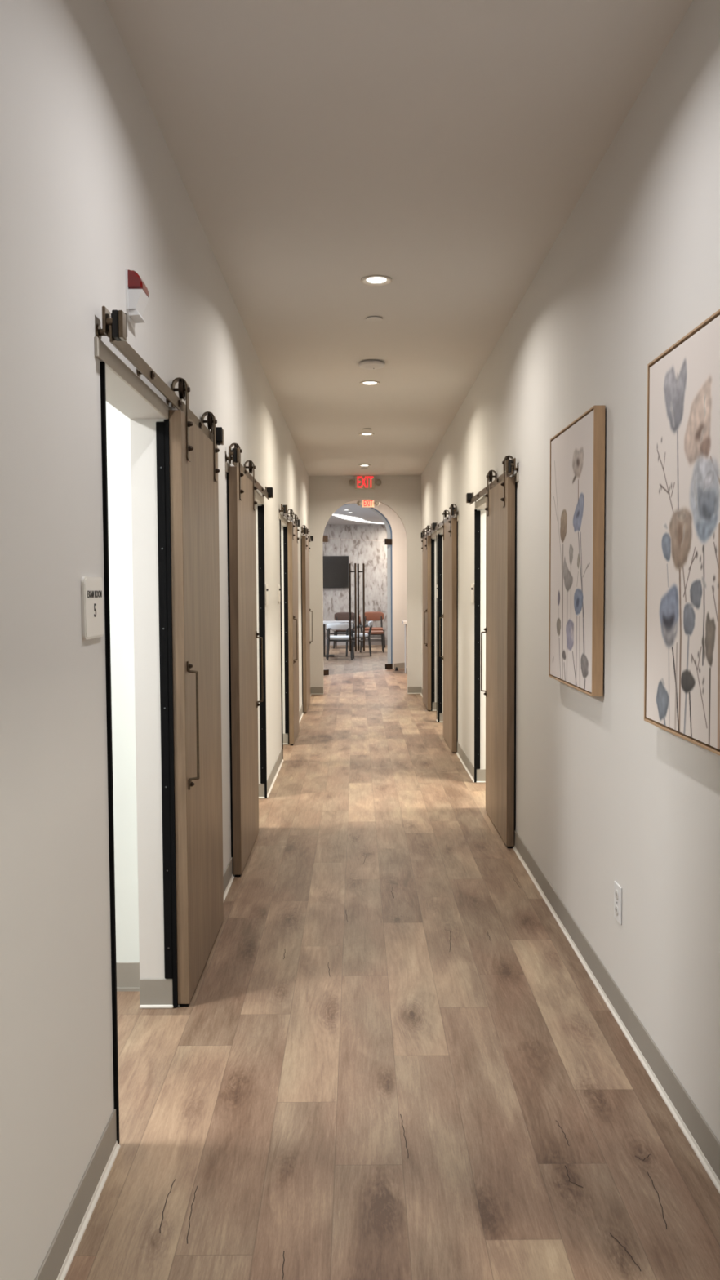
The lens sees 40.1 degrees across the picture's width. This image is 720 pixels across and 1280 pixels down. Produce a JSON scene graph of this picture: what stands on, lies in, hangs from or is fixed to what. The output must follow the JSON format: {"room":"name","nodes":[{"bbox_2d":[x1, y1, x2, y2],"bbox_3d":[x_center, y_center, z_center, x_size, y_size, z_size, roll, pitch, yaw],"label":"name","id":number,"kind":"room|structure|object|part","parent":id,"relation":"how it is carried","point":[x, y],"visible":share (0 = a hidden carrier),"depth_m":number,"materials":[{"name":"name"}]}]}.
{"room":"clinic corridor","nodes":[
{"label":"clinic corridor","id":0,"kind":"room"},
{"bbox_2d":[106,401,139,962],"bbox_3d":[-2.110,-0.156,5.683,2.615,2.770,16.580,0,3,0],"label":"wall","id":1,"kind":"structure","parent":0,"point":[117,424],"depth_m":3.63,"materials":[{"name":"paint"}]},
{"bbox_2d":[0,0,310,1279],"bbox_3d":[-0.741,-0.318,5.679,0.125,3.080,16.580,0,3,0],"label":"wall","id":2,"kind":"structure","parent":0,"point":[92,188],"depth_m":2.31,"materials":[{"name":"paint"}]},
{"bbox_2d":[80,576,103,639],"bbox_3d":[-0.663,-0.081,2.448,0.009,0.152,0.174,0,3,0],"label":"room sign","id":3,"kind":"object","parent":2,"relation":"attached to","point":[91,588],"visible":1,"depth_m":2.42,"materials":[{"name":"white plastic"}]},
{"bbox_2d":[93,336,172,419],"bbox_3d":[-0.670,-0.792,3.425,0.008,0.049,1.872,0,3,0],"label":"trim","id":4,"kind":"structure","parent":2,"relation":"attached to","point":[103,353],"depth_m":2.84,"materials":[{"name":"paint"}]},
{"bbox_2d":[124,268,149,330],"bbox_3d":[-0.650,-0.991,2.885,0.048,0.156,0.100,0,3,0],"label":"fire alarm strobe","id":5,"kind":"object","parent":2,"relation":"attached to","point":[137,298],"visible":1,"depth_m":2.84,"materials":[{"name":"white plastic"}]},
{"bbox_3d":[-0.671,-0.991,2.884,0.006,0.156,0.100,0,3,0],"label":"plate","id":6,"kind":"part","parent":5,"relation":"part of","materials":[{"name":"white plastic"}]},
{"bbox_2d":[99,361,177,1143],"bbox_3d":[-0.680,0.298,3.043,0.044,2.082,0.888,0,3,0],"label":"trim","id":7,"kind":"structure","parent":2,"relation":"attached to","point":[162,428],"depth_m":3.44,"materials":[{"name":"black metal"}]},
{"bbox_2d":[96,306,223,1006],"bbox_3d":[-0.624,0.192,3.503,0.091,2.250,1.904,0,3,0],"label":"barn door","id":8,"kind":"structure","parent":2,"relation":"in","point":[193,456],"depth_m":3.65,"materials":[{"name":"brown wood"}]},
{"bbox_3d":[-0.640,-0.852,3.448,0.070,0.090,1.904,0,3,0],"label":"barn door rail","id":9,"kind":"part","parent":8,"relation":"part of","materials":[{"name":"metal"}]},
{"bbox_3d":[-0.597,0.306,3.534,0.038,0.462,0.022,0,3,0],"label":"pull handle","id":10,"kind":"part","parent":8,"relation":"part of","materials":[{"name":"brown metal"}]},
{"bbox_2d":[225,462,263,504],"bbox_3d":[-0.678,-0.926,5.955,0.008,0.049,1.985,0,3,0],"label":"trim","id":11,"kind":"structure","parent":2,"relation":"attached to","point":[258,496],"depth_m":6.50,"materials":[{"name":"paint"}]},
{"bbox_2d":[225,443,273,876],"bbox_3d":[-0.632,0.057,6.035,0.091,2.250,2.034,0,3,0],"label":"barn door","id":12,"kind":"structure","parent":2,"relation":"in","point":[243,634],"depth_m":5.23,"materials":[{"name":"brown wood"}]},
{"bbox_3d":[-0.648,-0.986,5.979,0.070,0.090,2.034,0,3,0],"label":"barn door rail","id":13,"kind":"part","parent":12,"relation":"part of","materials":[{"name":"metal"}]},
{"bbox_3d":[-0.605,0.179,5.941,0.038,0.462,0.022,0,3,0],"label":"pull handle","id":14,"kind":"part","parent":12,"relation":"part of","materials":[{"name":"brown metal"}]},
{"bbox_2d":[257,504,266,798],"bbox_3d":[-0.691,0.112,6.553,0.044,2.082,0.888,0,3,0],"label":"trim","id":15,"kind":"structure","parent":2,"relation":"attached to","point":[260,508],"depth_m":6.98,"materials":[{"name":"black metal"}]},
{"bbox_2d":[265,583,268,604],"bbox_3d":[-0.678,-0.331,7.170,0.009,0.152,0.160,0,3,0],"label":"room sign","id":16,"kind":"object","parent":2,"relation":"attached to","point":[266,584],"visible":0.99,"depth_m":7.11,"materials":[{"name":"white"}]},
{"bbox_2d":[277,584,280,602],"bbox_3d":[-0.682,-0.392,8.329,0.009,0.152,0.160,0,3,0],"label":"room sign","id":17,"kind":"object","parent":2,"relation":"attached to","point":[278,585],"visible":1,"depth_m":8.31,"materials":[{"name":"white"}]},
{"bbox_2d":[280,520,288,759],"bbox_3d":[-0.699,-0.017,8.970,0.044,2.082,0.888,0,3,0],"label":"trim","id":18,"kind":"structure","parent":2,"relation":"attached to","point":[285,569],"depth_m":9.38,"materials":[{"name":"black metal"}]},
{"bbox_2d":[279,513,288,525],"bbox_3d":[-0.689,-1.104,9.307,0.008,0.049,1.850,0,3,0],"label":"trim","id":19,"kind":"structure","parent":2,"relation":"attached to","point":[282,517],"depth_m":8.82,"materials":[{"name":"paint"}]},
{"bbox_2d":[279,503,299,745],"bbox_3d":[-0.643,-0.120,9.385,0.091,2.250,1.884,0,3,0],"label":"barn door","id":20,"kind":"structure","parent":2,"relation":"in","point":[292,538],"depth_m":9.38,"materials":[{"name":"brown wood"}]},
{"bbox_3d":[-0.659,-1.164,9.329,0.070,0.090,1.884,0,3,0],"label":"barn door rail","id":21,"kind":"part","parent":20,"relation":"part of","materials":[{"name":"black metal"}]},
{"bbox_3d":[-0.616,-0.005,9.396,0.038,0.462,0.022,0,3,0],"label":"pull handle","id":22,"kind":"part","parent":20,"relation":"part of","materials":[{"name":"brown metal"}]},
{"bbox_2d":[297,527,301,537],"bbox_3d":[-0.671,-1.165,10.701,0.054,0.130,0.120,0,3,0],"label":"fire alarm strobe","id":23,"kind":"object","parent":2,"relation":"attached to","point":[299,528],"visible":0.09,"depth_m":10.65,"materials":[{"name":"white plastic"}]},
{"bbox_2d":[300,524,313,713],"bbox_3d":[-0.654,-0.292,12.615,0.091,2.250,1.874,0,3,0],"label":"barn door","id":24,"kind":"structure","parent":2,"relation":"in","point":[305,609],"depth_m":11.79,"materials":[{"name":"brown wood"}]},
{"bbox_3d":[-0.666,-0.209,12.194,0.043,2.108,0.900,0,3,0],"label":"door panel","id":25,"kind":"part","parent":24,"relation":"part of","materials":[{"name":"brown wood"}]},
{"bbox_3d":[-0.669,-1.335,12.560,0.070,0.090,1.874,0,3,0],"label":"barn door rail","id":26,"kind":"part","parent":24,"relation":"part of","materials":[{"name":"black metal"}]},
{"bbox_3d":[-0.626,-0.174,12.597,0.038,0.462,0.022,0,3,0],"label":"pull handle","id":27,"kind":"part","parent":24,"relation":"part of","materials":[{"name":"brown metal"}]},
{"bbox_2d":[322,524,387,639],"bbox_3d":[-0.585,-1.452,25.717,7.600,3.220,0.120,0,3,0],"label":"wall","id":28,"kind":"structure","parent":0,"point":[372,552],"depth_m":25.64,"materials":[{"name":"paper"}]},
{"bbox_2d":[322,555,348,588],"bbox_3d":[-1.018,-1.761,25.597,1.455,0.835,0.083,0,3,0],"label":"television","id":29,"kind":"object","parent":28,"relation":"attached to","point":[335,568],"visible":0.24,"depth_m":25.56,"materials":[{"name":"black plastic"}]},
{"bbox_2d":[324,639,387,645],"bbox_3d":[-0.617,0.060,25.725,7.480,0.160,0.025,0,3,0],"label":"baseboard","id":30,"kind":"structure","parent":28,"relation":"attached to","point":[372,642],"depth_m":25.73,"materials":[{"name":"grey"}]},
{"bbox_2d":[326,504,383,524],"bbox_3d":[-0.574,-2.767,19.930,7.800,0.140,11.700,0,3,0],"label":"ceiling","id":31,"kind":"structure","parent":0,"point":[365,513],"depth_m":22.44,"materials":[{"name":"paint"}]},
{"bbox_2d":[332,514,384,524],"bbox_3d":[0.056,-2.874,23.424,1.193,0.022,5.649,2,4,35],"label":"recessed light","id":32,"kind":"object","parent":31,"relation":"in","point":[344,517],"visible":0.58,"depth_m":23.16,"materials":[{"name":"white"}]},
{"bbox_2d":[308,475,421,693],"bbox_3d":[0.077,-0.757,13.890,1.565,3.080,0.140,0,3,0],"label":"wall","id":33,"kind":"structure","parent":0,"point":[402,494],"depth_m":13.78,"materials":[{"name":"paint"}]},
{"bbox_2d":[348,475,381,489],"bbox_3d":[0.070,-2.193,13.715,0.461,0.193,0.077,0,3,0],"label":"exit sign","id":34,"kind":"object","parent":33,"relation":"attached to","point":[362,482],"visible":1,"depth_m":13.69,"materials":[{"name":"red plastic"}]},
{"bbox_2d":[311,686,421,694],"bbox_3d":[0.085,0.712,13.890,1.565,0.105,0.015,0,3,0],"label":"baseboard","id":35,"kind":"structure","parent":33,"relation":"attached to","point":[411,690],"depth_m":13.89,"materials":[{"name":"plastic"}]},
{"bbox_2d":[345,499,407,669],"bbox_3d":[-0.167,-0.975,17.258,0.130,3.160,5.600,2,4,42],"label":"wall","id":36,"kind":"structure","parent":0,"point":[398,532],"depth_m":18.11,"materials":[{"name":"paint"}]},
{"bbox_2d":[322,535,392,675],"bbox_3d":[-0.044,-0.904,17.330,0.164,2.946,1.855,2,4,42],"label":"door","id":37,"kind":"structure","parent":36,"relation":"in","point":[387,541],"depth_m":17.32,"materials":[{"name":"brown metal"}]},
{"bbox_3d":[-0.127,-0.569,17.254,0.164,1.540,0.034,2,4,42],"label":"ladder pull","id":38,"kind":"part","parent":37,"relation":"part of","materials":[{"name":"brown metal"}]},
{"bbox_3d":[0.018,-0.578,17.414,0.164,1.540,0.034,2,4,42],"label":"ladder pull","id":39,"kind":"part","parent":37,"relation":"part of","materials":[{"name":"brown metal"}]},
{"bbox_2d":[344,503,392,669],"bbox_3d":[-0.044,-0.904,17.330,0.024,2.969,1.863,2,4,42],"label":"trim","id":40,"kind":"structure","parent":36,"relation":"attached to","point":[346,504],"depth_m":18.02,"materials":[{"name":"clear glass"}]},
{"bbox_2d":[394,662,404,669],"bbox_3d":[-0.108,0.533,17.291,0.008,0.105,5.600,2,4,42],"label":"baseboard","id":41,"kind":"structure","parent":36,"relation":"attached to","point":[400,665],"depth_m":18.23,"materials":[{"name":"plastic"}]},
{"bbox_2d":[64,644,719,1279],"bbox_3d":[0.081,0.884,11.640,8.482,0.001,31.262,0,3,0],"label":"floor","id":42,"kind":"structure","parent":0,"point":[388,1057],"depth_m":3.02,"materials":[{"name":"brown wood"}]},
{"bbox_2d":[323,620,353,656],"bbox_3d":[-1.350,-0.021,21.625,2.430,0.765,1.100,0,3,0],"label":"conference table","id":43,"kind":"object","parent":42,"relation":"on","point":[325,622],"visible":0.23,"depth_m":21.51,"materials":[{"name":"stone"}]},
{"bbox_2d":[325,623,354,660],"bbox_3d":[-0.422,0.029,20.613,0.604,0.767,0.606,0,3,0],"label":"armchair","id":44,"kind":"object","parent":42,"relation":"on","point":[330,626],"visible":0.88,"depth_m":20.38,"materials":[{"name":"white fabric"}]},
{"bbox_3d":[-0.683,0.096,20.892,0.082,0.603,0.052,3,4,43],"label":"leg","id":45,"kind":"part","parent":44,"relation":"part of","materials":[{"name":"black metal"}]},
{"bbox_3d":[-0.652,0.092,20.388,0.071,0.666,0.100,0,3,0],"label":"leg","id":46,"kind":"part","parent":44,"relation":"part of","materials":[{"name":"black metal"}]},
{"bbox_3d":[-0.422,-0.123,20.605,0.480,0.277,0.551,0,3,0],"label":"frame","id":47,"kind":"part","parent":44,"relation":"part of","materials":[{"name":"black metal"}]},
{"bbox_3d":[-0.422,-0.045,20.660,0.500,0.075,0.490,0,3,0],"label":"seat","id":48,"kind":"part","parent":44,"relation":"part of","materials":[{"name":"white fabric"}]},
{"bbox_3d":[-0.422,-0.276,20.349,0.548,0.130,0.112,0,3,0],"label":"backrest","id":49,"kind":"part","parent":44,"relation":"part of","materials":[{"name":"white fabric"}]},
{"bbox_3d":[-0.189,0.090,20.390,0.071,0.666,0.100,0,3,0],"label":"leg","id":50,"kind":"part","parent":44,"relation":"part of","materials":[{"name":"black metal"}]},
{"bbox_3d":[-0.162,0.094,20.894,0.082,0.603,0.052,-3,4,-44],"label":"leg","id":51,"kind":"part","parent":44,"relation":"part of","materials":[{"name":"black metal"}]},
{"bbox_2d":[333,612,355,648],"bbox_3d":[-0.375,-0.246,24.657,0.584,0.887,0.606,0,3,0],"label":"dining chair","id":52,"kind":"object","parent":42,"relation":"on","point":[339,615],"visible":0.64,"depth_m":24.89,"materials":[{"name":"brown leather"}]},
{"bbox_3d":[-0.378,-0.589,24.910,0.543,0.230,0.063,0,3,0],"label":"backrest","id":53,"kind":"part","parent":52,"relation":"part of","materials":[{"name":"brown leather"}]},
{"bbox_3d":[-0.375,-0.254,24.605,0.480,0.075,0.490,0,3,0],"label":"seat","id":54,"kind":"part","parent":52,"relation":"part of","materials":[{"name":"brown leather"}]},
{"bbox_3d":[-0.154,-0.208,24.887,0.071,0.785,0.100,0,3,0],"label":"leg","id":55,"kind":"part","parent":52,"relation":"part of","materials":[{"name":"black metal"}]},
{"bbox_2d":[346,620,373,656],"bbox_3d":[-0.009,-0.035,21.779,0.606,0.767,0.604,0,3,0],"label":"armchair","id":56,"kind":"object","parent":42,"relation":"on","point":[370,624],"visible":0.76,"depth_m":21.53,"materials":[{"name":"white fabric"}]},
{"bbox_3d":[-0.279,0.061,21.520,0.064,0.603,0.079,0,3,0],"label":"leg","id":57,"kind":"part","parent":56,"relation":"part of","materials":[{"name":"metal"}]},
{"bbox_3d":[-0.061,-0.106,21.775,0.490,0.075,0.500,0,3,0],"label":"seat","id":58,"kind":"part","parent":56,"relation":"part of","materials":[{"name":"white fabric"}]},
{"bbox_3d":[0.219,0.026,21.551,0.100,0.666,0.071,0,3,0],"label":"leg","id":59,"kind":"part","parent":56,"relation":"part of","materials":[{"name":"black metal"}]},
{"bbox_3d":[0.236,-0.355,21.763,0.112,0.130,0.548,0,3,0],"label":"backrest","id":60,"kind":"part","parent":56,"relation":"part of","materials":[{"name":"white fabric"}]},
{"bbox_2d":[359,613,384,652],"bbox_3d":[0.254,-0.163,23.025,0.606,0.887,0.584,0,3,0],"label":"dining chair","id":61,"kind":"object","parent":42,"relation":"on","point":[373,632],"visible":0.66,"depth_m":22.79,"materials":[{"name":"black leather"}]},
{"bbox_3d":[0.028,-0.099,22.805,0.100,0.785,0.071,0,3,0],"label":"leg","id":62,"kind":"part","parent":61,"relation":"part of","materials":[{"name":"black metal"}]},
{"bbox_3d":[0.305,-0.174,23.024,0.490,0.075,0.480,0,3,0],"label":"seat","id":63,"kind":"part","parent":61,"relation":"part of","materials":[{"name":"orange leather"}]},
{"bbox_3d":[0.527,0.075,22.785,0.064,0.434,0.079,0,3,0],"label":"leg","id":64,"kind":"part","parent":61,"relation":"part of","materials":[{"name":"black metal"}]},
{"bbox_2d":[362,611,385,647],"bbox_3d":[0.344,-0.266,24.958,0.584,0.887,0.606,0,3,0],"label":"dining chair","id":65,"kind":"object","parent":42,"relation":"on","point":[369,615],"visible":0.7,"depth_m":25.19,"materials":[{"name":"orange leather"}]},
{"bbox_3d":[0.345,-0.114,24.935,0.520,0.258,0.526,0,3,0],"label":"frame","id":66,"kind":"part","parent":65,"relation":"part of","materials":[{"name":"black metal"}]},
{"bbox_3d":[0.344,-0.274,24.907,0.480,0.075,0.490,0,3,0],"label":"seat","id":67,"kind":"part","parent":65,"relation":"part of","materials":[{"name":"orange leather"}]},
{"bbox_3d":[0.341,-0.608,25.212,0.543,0.230,0.063,0,3,0],"label":"backrest","id":68,"kind":"part","parent":65,"relation":"part of","materials":[{"name":"orange leather"}]},
{"bbox_3d":[0.600,-0.027,24.701,0.082,0.434,0.052,1,3,16],"label":"leg","id":69,"kind":"part","parent":65,"relation":"part of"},
{"bbox_2d":[401,620,407,674],"bbox_3d":[1.524,0.120,17.281,1.550,0.915,0.510,0,3,0],"label":"countertop","id":70,"kind":"structure","parent":42,"relation":"on","point":[404,622],"depth_m":17.09,"materials":[{"name":"paint"}]},
{"bbox_2d":[404,624,406,672],"bbox_3d":[1.522,0.144,17.287,1.455,0.865,0.400,0,3,0],"label":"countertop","id":71,"kind":"structure","parent":70,"relation":"on","point":[405,624],"depth_m":17.23,"materials":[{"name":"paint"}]},
{"bbox_2d":[105,0,693,475],"bbox_3d":[0.096,-1.897,5.538,1.815,0.080,16.700,0,3,0],"label":"ceiling","id":72,"kind":"structure","parent":0,"point":[442,149],"depth_m":3.63,"materials":[{"name":"paint"}]},
{"bbox_2d":[358,464,370,466],"bbox_3d":[0.059,-2.225,12.580,0.160,0.008,0.160,0,3,0],"label":"recessed light","id":73,"kind":"object","parent":72,"relation":"in","point":[360,465],"visible":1,"depth_m":12.58,"materials":[{"name":"beige plastic"}]},
{"bbox_2d":[359,432,374,435],"bbox_3d":[0.067,-2.089,10.014,0.160,0.008,0.160,0,3,0],"label":"recessed light","id":74,"kind":"object","parent":72,"relation":"in","point":[362,433],"visible":1,"depth_m":10.01,"materials":[{"name":"beige"}]},
{"bbox_2d":[359,380,380,386],"bbox_3d":[0.075,-1.956,7.513,0.160,0.008,0.160,0,3,0],"label":"recessed light","id":75,"kind":"object","parent":72,"relation":"in","point":[367,383],"visible":1,"depth_m":7.50,"materials":[{"name":"beige"}]},
{"bbox_2d":[358,360,385,369],"bbox_3d":[0.082,-1.899,6.829,0.184,0.050,0.184,0,3,0],"label":"smoke detector","id":76,"kind":"object","parent":72,"relation":"attached to","point":[367,364],"visible":1,"depth_m":6.78,"materials":[{"name":"white plastic"}]},
{"bbox_2d":[366,315,382,321],"bbox_3d":[0.083,-1.861,5.710,0.094,0.010,0.094,0,3,0],"label":"sprinkler cover","id":77,"kind":"object","parent":72,"relation":"attached to","point":[374,318],"visible":1,"depth_m":5.69,"materials":[{"name":"paint"}]},
{"bbox_2d":[360,275,391,285],"bbox_3d":[0.084,-1.823,5.001,0.160,0.008,0.160,0,3,0],"label":"recessed light","id":78,"kind":"object","parent":72,"relation":"in","point":[371,280],"visible":1,"depth_m":5.00,"materials":[{"name":"beige plastic"}]},
{"bbox_2d":[421,0,719,1142],"bbox_3d":[0.949,-0.326,5.684,0.125,3.080,16.580,0,3,0],"label":"wall","id":79,"kind":"structure","parent":0,"point":[606,794],"depth_m":3.41,"materials":[{"name":"paint"}]},
{"bbox_2d":[34,686,719,1279],"bbox_3d":[0.089,1.147,5.689,6.760,0.105,16.440,0,3,0],"label":"baseboard","id":80,"kind":"structure","parent":79,"relation":"attached to","point":[705,1144],"depth_m":3.04,"materials":[{"name":"plastic"}]},
{"bbox_2d":[420,524,437,711],"bbox_3d":[0.822,-0.264,11.945,0.091,2.250,1.844,0,3,0],"label":"barn door","id":81,"kind":"structure","parent":79,"relation":"in","point":[427,541],"depth_m":11.95,"materials":[{"name":"brown wood"}]},
{"bbox_3d":[0.796,-0.148,11.957,0.038,0.462,0.022,0,3,0],"label":"pull handle","id":82,"kind":"part","parent":81,"relation":"part of","materials":[{"name":"brown metal"}]},
{"bbox_3d":[0.828,-1.307,11.890,0.070,0.090,1.844,0,3,0],"label":"barn door rail","id":83,"kind":"part","parent":81,"relation":"part of","materials":[{"name":"black metal"}]},
{"bbox_2d":[430,529,437,538],"bbox_3d":[0.859,-1.248,11.888,0.008,0.049,1.770,0,3,0],"label":"trim","id":84,"kind":"structure","parent":79,"relation":"attached to","point":[435,533],"depth_m":11.36,"materials":[{"name":"paint"}]},
{"bbox_2d":[431,534,437,711],"bbox_3d":[0.882,-0.159,11.511,0.044,2.082,0.848,0,3,0],"label":"trim","id":85,"kind":"structure","parent":79,"relation":"attached to","point":[433,540],"depth_m":11.90,"materials":[{"name":"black metal"}]},
{"bbox_2d":[437,533,442,722],"bbox_3d":[0.885,-0.104,10.462,0.044,2.082,0.868,0,3,0],"label":"trim","id":86,"kind":"structure","parent":79,"relation":"attached to","point":[439,536],"depth_m":10.88,"materials":[{"name":"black metal"}]},
{"bbox_2d":[431,503,458,753],"bbox_3d":[0.829,-0.153,9.864,0.092,2.250,2.174,0,3,0],"label":"barn door","id":87,"kind":"structure","parent":79,"relation":"in","point":[450,615],"depth_m":8.98,"materials":[{"name":"brown wood"}]},
{"bbox_3d":[0.803,-0.029,9.720,0.038,0.462,0.022,0,3,0],"label":"pull handle","id":88,"kind":"part","parent":87,"relation":"part of","materials":[{"name":"brown metal"}]},
{"bbox_3d":[0.835,-1.196,9.808,0.070,0.090,2.174,0,3,0],"label":"barn door rail","id":89,"kind":"part","parent":87,"relation":"part of","materials":[{"name":"metal"}]},
{"bbox_3d":[0.845,-0.063,9.307,0.043,2.108,0.930,0,3,0],"label":"door panel","id":90,"kind":"part","parent":87,"relation":"part of","materials":[{"name":"brown wood"}]},
{"bbox_2d":[438,515,458,533],"bbox_3d":[0.866,-1.137,9.786,0.008,0.049,2.120,0,3,0],"label":"trim","id":91,"kind":"structure","parent":79,"relation":"attached to","point":[441,529],"depth_m":10.33,"materials":[{"name":"paint"}]},
{"bbox_2d":[471,582,474,603],"bbox_3d":[0.875,-0.364,7.654,0.009,0.152,0.160,0,3,0],"label":"room sign","id":92,"kind":"object","parent":79,"relation":"attached to","point":[473,584],"visible":0.98,"depth_m":7.61,"materials":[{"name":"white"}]},
{"bbox_2d":[474,509,480,782],"bbox_3d":[0.896,0.076,7.077,0.044,2.082,0.888,0,3,0],"label":"trim","id":93,"kind":"structure","parent":79,"relation":"attached to","point":[477,513],"depth_m":7.50,"materials":[{"name":"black metal"}]},
{"bbox_2d":[466,455,518,848],"bbox_3d":[0.840,0.023,6.543,0.091,2.250,2.024,0,3,0],"label":"barn door","id":94,"kind":"structure","parent":79,"relation":"in","point":[500,508],"depth_m":5.83,"materials":[{"name":"brown wood"}]},
{"bbox_3d":[0.814,0.143,6.484,0.038,0.462,0.022,0,3,0],"label":"pull handle","id":95,"kind":"part","parent":94,"relation":"part of","materials":[{"name":"brown metal"}]},
{"bbox_3d":[0.845,-1.020,6.488,0.070,0.090,2.024,0,3,0],"label":"barn door rail","id":96,"kind":"part","parent":94,"relation":"part of","materials":[{"name":"black metal"}]},
{"bbox_2d":[475,471,519,509],"bbox_3d":[0.876,-0.961,6.471,0.008,0.049,1.980,0,3,0],"label":"trim","id":97,"kind":"structure","parent":79,"relation":"attached to","point":[482,501],"depth_m":6.98,"materials":[{"name":"paint"}]},
{"bbox_2d":[548,404,605,696],"bbox_3d":[0.865,-0.341,3.983,0.040,1.054,0.810,0,3,0],"label":"framed painting","id":98,"kind":"object","parent":79,"relation":"attached to","point":[577,452],"visible":1,"depth_m":3.83,"materials":[{"name":"brown wood"}]},
{"bbox_2d":[613,880,622,924],"bbox_3d":[0.894,0.912,3.424,0.010,0.130,0.086,0,3,0],"label":"electrical outlet","id":99,"kind":"object","parent":79,"relation":"attached to","point":[617,888],"visible":1,"depth_m":3.41,"materials":[{"name":"white plastic"}]},
{"bbox_2d":[614,905,617,915],"bbox_3d":[0.893,0.940,3.425,0.006,0.035,0.035,0,3,0],"label":"socket","id":100,"kind":"object","parent":99,"relation":"attached to","point":[615,906],"depth_m":3.43,"materials":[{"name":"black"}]},
{"bbox_2d":[614,889,618,899],"bbox_3d":[0.893,0.884,3.423,0.006,0.035,0.035,0,3,0],"label":"socket","id":101,"kind":"object","parent":99,"relation":"attached to","point":[616,891],"depth_m":3.42,"materials":[{"name":"white plastic"}]},
{"bbox_2d":[644,309,719,755],"bbox_3d":[0.870,-0.263,2.522,0.040,1.054,0.810,0,3,0],"label":"framed painting","id":102,"kind":"object","parent":79,"relation":"attached to","point":[682,664],"visible":1,"depth_m":2.58,"materials":[{"name":"brown wood"}]},
{"bbox_3d":[-0.563,-2.583,16.461,7.800,0.300,5.473,0,3,0],"label":"ceiling","id":103,"kind":"structure","parent":0,"visible":0},
{"bbox_2d":[356,499,379,507],"bbox_3d":[0.138,-2.336,16.557,0.386,0.211,0.077,0,3,0],"label":"exit sign","id":104,"kind":"object","parent":103,"relation":"hanging from","point":[366,503],"visible":0.88,"depth_m":16.54,"materials":[{"name":"beige plastic"}]}
]}

